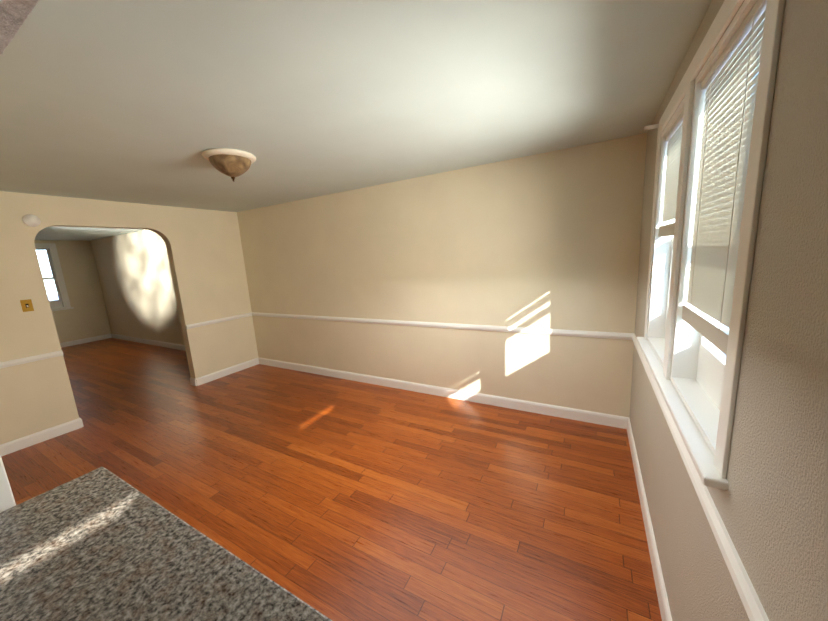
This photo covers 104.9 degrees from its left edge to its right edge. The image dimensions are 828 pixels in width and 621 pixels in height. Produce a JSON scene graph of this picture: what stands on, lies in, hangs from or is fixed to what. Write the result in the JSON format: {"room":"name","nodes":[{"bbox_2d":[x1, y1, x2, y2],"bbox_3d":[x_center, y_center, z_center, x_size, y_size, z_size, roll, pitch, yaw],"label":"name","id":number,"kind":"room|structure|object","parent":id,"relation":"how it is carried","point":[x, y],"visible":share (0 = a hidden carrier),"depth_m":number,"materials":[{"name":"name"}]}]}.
{"room":"empty dining room","nodes":[
{"label":"empty dining room","id":0,"kind":"room"},
{"bbox_2d":[0,0,38,55],"bbox_3d":[-0.722,-0.637,-0.009,1.962,0.270,1.065,2,11,29],"label":"soffit","id":1,"kind":"structure","parent":0,"point":[14,14],"depth_m":0.66,"materials":[{"name":"paint"}]},
{"bbox_2d":[34,240,111,342],"bbox_3d":[-9.161,-0.038,5.767,0.200,2.440,5.537,2,11,29],"label":"wall","id":2,"kind":"structure","parent":0,"point":[86,317],"depth_m":7.63,"materials":[{"name":"paint"}]},
{"bbox_2d":[34,243,73,310],"bbox_3d":[-8.419,-0.690,6.941,0.220,1.510,1.120,2,11,29],"label":"window unit","id":3,"kind":"structure","parent":2,"relation":"in","point":[57,304],"depth_m":7.30,"materials":[{"name":"white"}]},
{"bbox_2d":[60,334,111,347],"bbox_3d":[-9.034,1.125,5.851,0.016,0.108,5.387,2,11,29],"label":"baseboard","id":4,"kind":"structure","parent":2,"relation":"attached to","point":[82,341],"depth_m":7.73,"materials":[{"name":"white wood"}]},
{"bbox_2d":[0,191,257,444],"bbox_3d":[-4.011,0.167,2.833,0.130,2.440,5.387,2,11,29],"label":"wall","id":5,"kind":"structure","parent":0,"point":[206,260],"depth_m":3.45,"materials":[{"name":"paint"}]},
{"bbox_2d":[20,299,33,311],"bbox_3d":[-3.769,-0.048,3.103,0.018,0.116,0.072,2,11,29],"label":"switch plate","id":6,"kind":"object","parent":5,"relation":"attached to","point":[27,305],"visible":1,"depth_m":3.10,"materials":[{"name":"gold metal"}]},
{"bbox_2d":[22,214,40,226],"bbox_3d":[-3.726,-0.877,3.103,0.039,0.116,0.116,2,11,29],"label":"smoke detector","id":7,"kind":"object","parent":5,"relation":"attached to","point":[30,220],"visible":1,"depth_m":3.09,"materials":[{"name":"white plastic"}]},
{"bbox_2d":[0,350,62,368],"bbox_3d":[-3.875,0.520,2.945,0.022,0.056,0.875,2,11,29],"label":"trim","id":8,"kind":"structure","parent":5,"relation":"attached to","point":[10,363],"depth_m":3.13,"materials":[{"name":"white wood"}]},
{"bbox_2d":[0,418,81,455],"bbox_3d":[-3.831,1.298,3.083,0.016,0.108,0.875,2,11,29],"label":"baseboard","id":9,"kind":"structure","parent":5,"relation":"attached to","point":[34,438],"depth_m":3.19,"materials":[{"name":"white wood"}]},
{"bbox_2d":[190,377,196,385],"bbox_3d":[-3.120,1.008,4.499,0.130,0.108,0.016,2,11,29],"label":"baseboard","id":10,"kind":"structure","parent":5,"relation":"attached to","point":[193,381],"depth_m":4.49,"materials":[{"name":"white wood"}]},
{"bbox_2d":[186,312,251,328],"bbox_3d":[-2.861,0.143,4.752,0.022,0.056,0.977,2,11,29],"label":"trim","id":11,"kind":"structure","parent":5,"relation":"attached to","point":[200,324],"depth_m":4.69,"materials":[{"name":"white wood"}]},
{"bbox_2d":[196,358,258,385],"bbox_3d":[-2.817,0.921,4.890,0.016,0.108,0.977,2,11,29],"label":"baseboard","id":12,"kind":"structure","parent":5,"relation":"attached to","point":[224,372],"depth_m":4.83,"materials":[{"name":"white wood"}]},
{"bbox_2d":[0,467,331,620],"bbox_3d":[-0.519,1.147,0.435,1.911,0.925,0.883,2,11,29],"label":"countertop","id":13,"kind":"structure","parent":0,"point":[101,544],"depth_m":0.78,"materials":[{"name":"stone"}]},
{"bbox_2d":[1,338,661,620],"bbox_3d":[-4.226,1.405,3.212,11.397,0.100,5.687,2,11,29],"label":"floor","id":14,"kind":"structure","parent":0,"point":[334,499],"depth_m":2.34,"materials":[{"name":"brown wood"}]},
{"bbox_2d":[0,0,711,240],"bbox_3d":[-4.376,-1.093,2.775,11.397,0.100,5.687,2,11,29],"label":"ceiling","id":15,"kind":"structure","parent":0,"point":[141,101],"depth_m":1.54,"materials":[{"name":"paint"}]},
{"bbox_2d":[202,148,255,181],"bbox_3d":[-1.363,-1.059,2.381,0.352,0.184,0.352,2,11,29],"label":"light fixture","id":16,"kind":"object","parent":15,"relation":"attached to","point":[232,163],"visible":1,"depth_m":2.29,"materials":[{"name":"beige glass"}]},
{"bbox_2d":[91,133,646,416],"bbox_3d":[-2.968,-0.339,5.369,11.397,2.440,0.150,2,11,29],"label":"wall","id":17,"kind":"structure","parent":0,"point":[549,240],"depth_m":3.37,"materials":[{"name":"paint"}]},
{"bbox_2d":[111,334,185,350],"bbox_3d":[-5.227,0.738,6.764,5.765,0.108,0.016,2,11,29],"label":"baseboard","id":18,"kind":"structure","parent":17,"relation":"attached to","point":[155,343],"depth_m":7.12,"materials":[{"name":"white wood"}]},
{"bbox_2d":[251,312,633,339],"bbox_3d":[-0.393,0.141,3.923,5.142,0.056,0.022,2,11,29],"label":"trim","id":19,"kind":"structure","parent":17,"relation":"attached to","point":[597,334],"depth_m":3.37,"materials":[{"name":"white wood"}]},
{"bbox_2d":[258,357,628,428],"bbox_3d":[-0.344,0.918,4.062,5.142,0.108,0.016,2,11,29],"label":"baseboard","id":20,"kind":"structure","parent":17,"relation":"attached to","point":[576,414],"depth_m":3.52,"materials":[{"name":"white wood"}]},
{"bbox_2d":[629,0,827,620],"bbox_3d":[0.649,0.324,0.339,0.160,2.440,5.537,2,11,29],"label":"wall","id":21,"kind":"structure","parent":0,"point":[771,504],"depth_m":0.65,"materials":[{"name":"paint"}]},
{"bbox_2d":[627,418,671,620],"bbox_3d":[1.228,1.249,1.629,0.016,0.108,2.797,2,11,29],"label":"baseboard","id":22,"kind":"structure","parent":21,"relation":"attached to","point":[664,607],"depth_m":1.70,"materials":[{"name":"white"}]},
{"bbox_2d":[647,97,684,365],"bbox_3d":[1.406,-0.366,1.671,0.150,1.250,0.640,2,11,29],"label":"window unit","id":23,"kind":"structure","parent":21,"relation":"in","point":[660,284],"depth_m":1.96,"materials":[{"name":"white"}]},
{"bbox_2d":[636,337,728,490],"bbox_3d":[1.214,0.330,1.493,0.133,0.025,1.540,2,11,29],"label":"window sill","id":24,"kind":"structure","parent":21,"relation":"attached to","point":[702,456],"depth_m":1.10,"materials":[{"name":"white wood"}]},
{"bbox_2d":[632,334,768,620],"bbox_3d":[1.178,0.471,1.494,0.022,0.056,2.797,2,11,29],"label":"trim","id":25,"kind":"structure","parent":21,"relation":"attached to","point":[751,603],"depth_m":0.86,"materials":[{"name":"white wood"}]},
{"bbox_2d":[644,0,784,478],"bbox_3d":[1.219,-0.335,1.351,0.165,1.330,1.510,2,11,29],"label":"window unit","id":26,"kind":"structure","parent":21,"relation":"in","point":[697,368],"depth_m":1.15,"materials":[{"name":"white"}]},
{"bbox_2d":[644,123,658,130],"bbox_3d":[1.435,-1.109,1.926,0.070,0.024,0.024,2,11,29],"label":"curtain rod bracket","id":27,"kind":"object","parent":26,"relation":"attached to","point":[653,126],"visible":1,"depth_m":1.92,"materials":[{"name":"white"}]},
{"bbox_2d":[658,109,683,236],"bbox_3d":[1.346,-0.677,1.640,0.028,0.568,0.578,2,11,29],"label":"window blind","id":28,"kind":"object","parent":26,"relation":"attached to","point":[670,191],"visible":0.62,"depth_m":1.70,"materials":[{"name":"white plastic"}]},
{"bbox_2d":[682,0,766,354],"bbox_3d":[1.005,-0.369,1.045,0.028,0.928,0.598,2,11,29],"label":"window blind","id":29,"kind":"object","parent":26,"relation":"attached to","point":[723,162],"visible":0.79,"depth_m":1.02,"materials":[{"name":"white plastic"}]},
{"label":"outside","id":30,"kind":"structure","parent":0,"visible":0},
{"bbox_2d":[48,294,58,300],"bbox_3d":[-29.104,1.074,16.524,44.980,0.100,80.000,2,11,29],"label":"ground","id":31,"kind":"structure","parent":30,"point":[52,297],"depth_m":32.72,"materials":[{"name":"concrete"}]},
{"bbox_3d":[-2.764,0.294,1.675,3.180,2.440,0.155,2,11,29],"label":"wall","id":32,"kind":"structure","parent":0,"visible":0},
{"bbox_2d":[0,455,15,512],"bbox_3d":[-1.357,0.479,0.924,0.020,2.170,0.196,2,11,29],"label":"trim","id":33,"kind":"structure","parent":32,"relation":"attached to","point":[7,500],"depth_m":1.01,"materials":[{"name":"white"}]}
]}

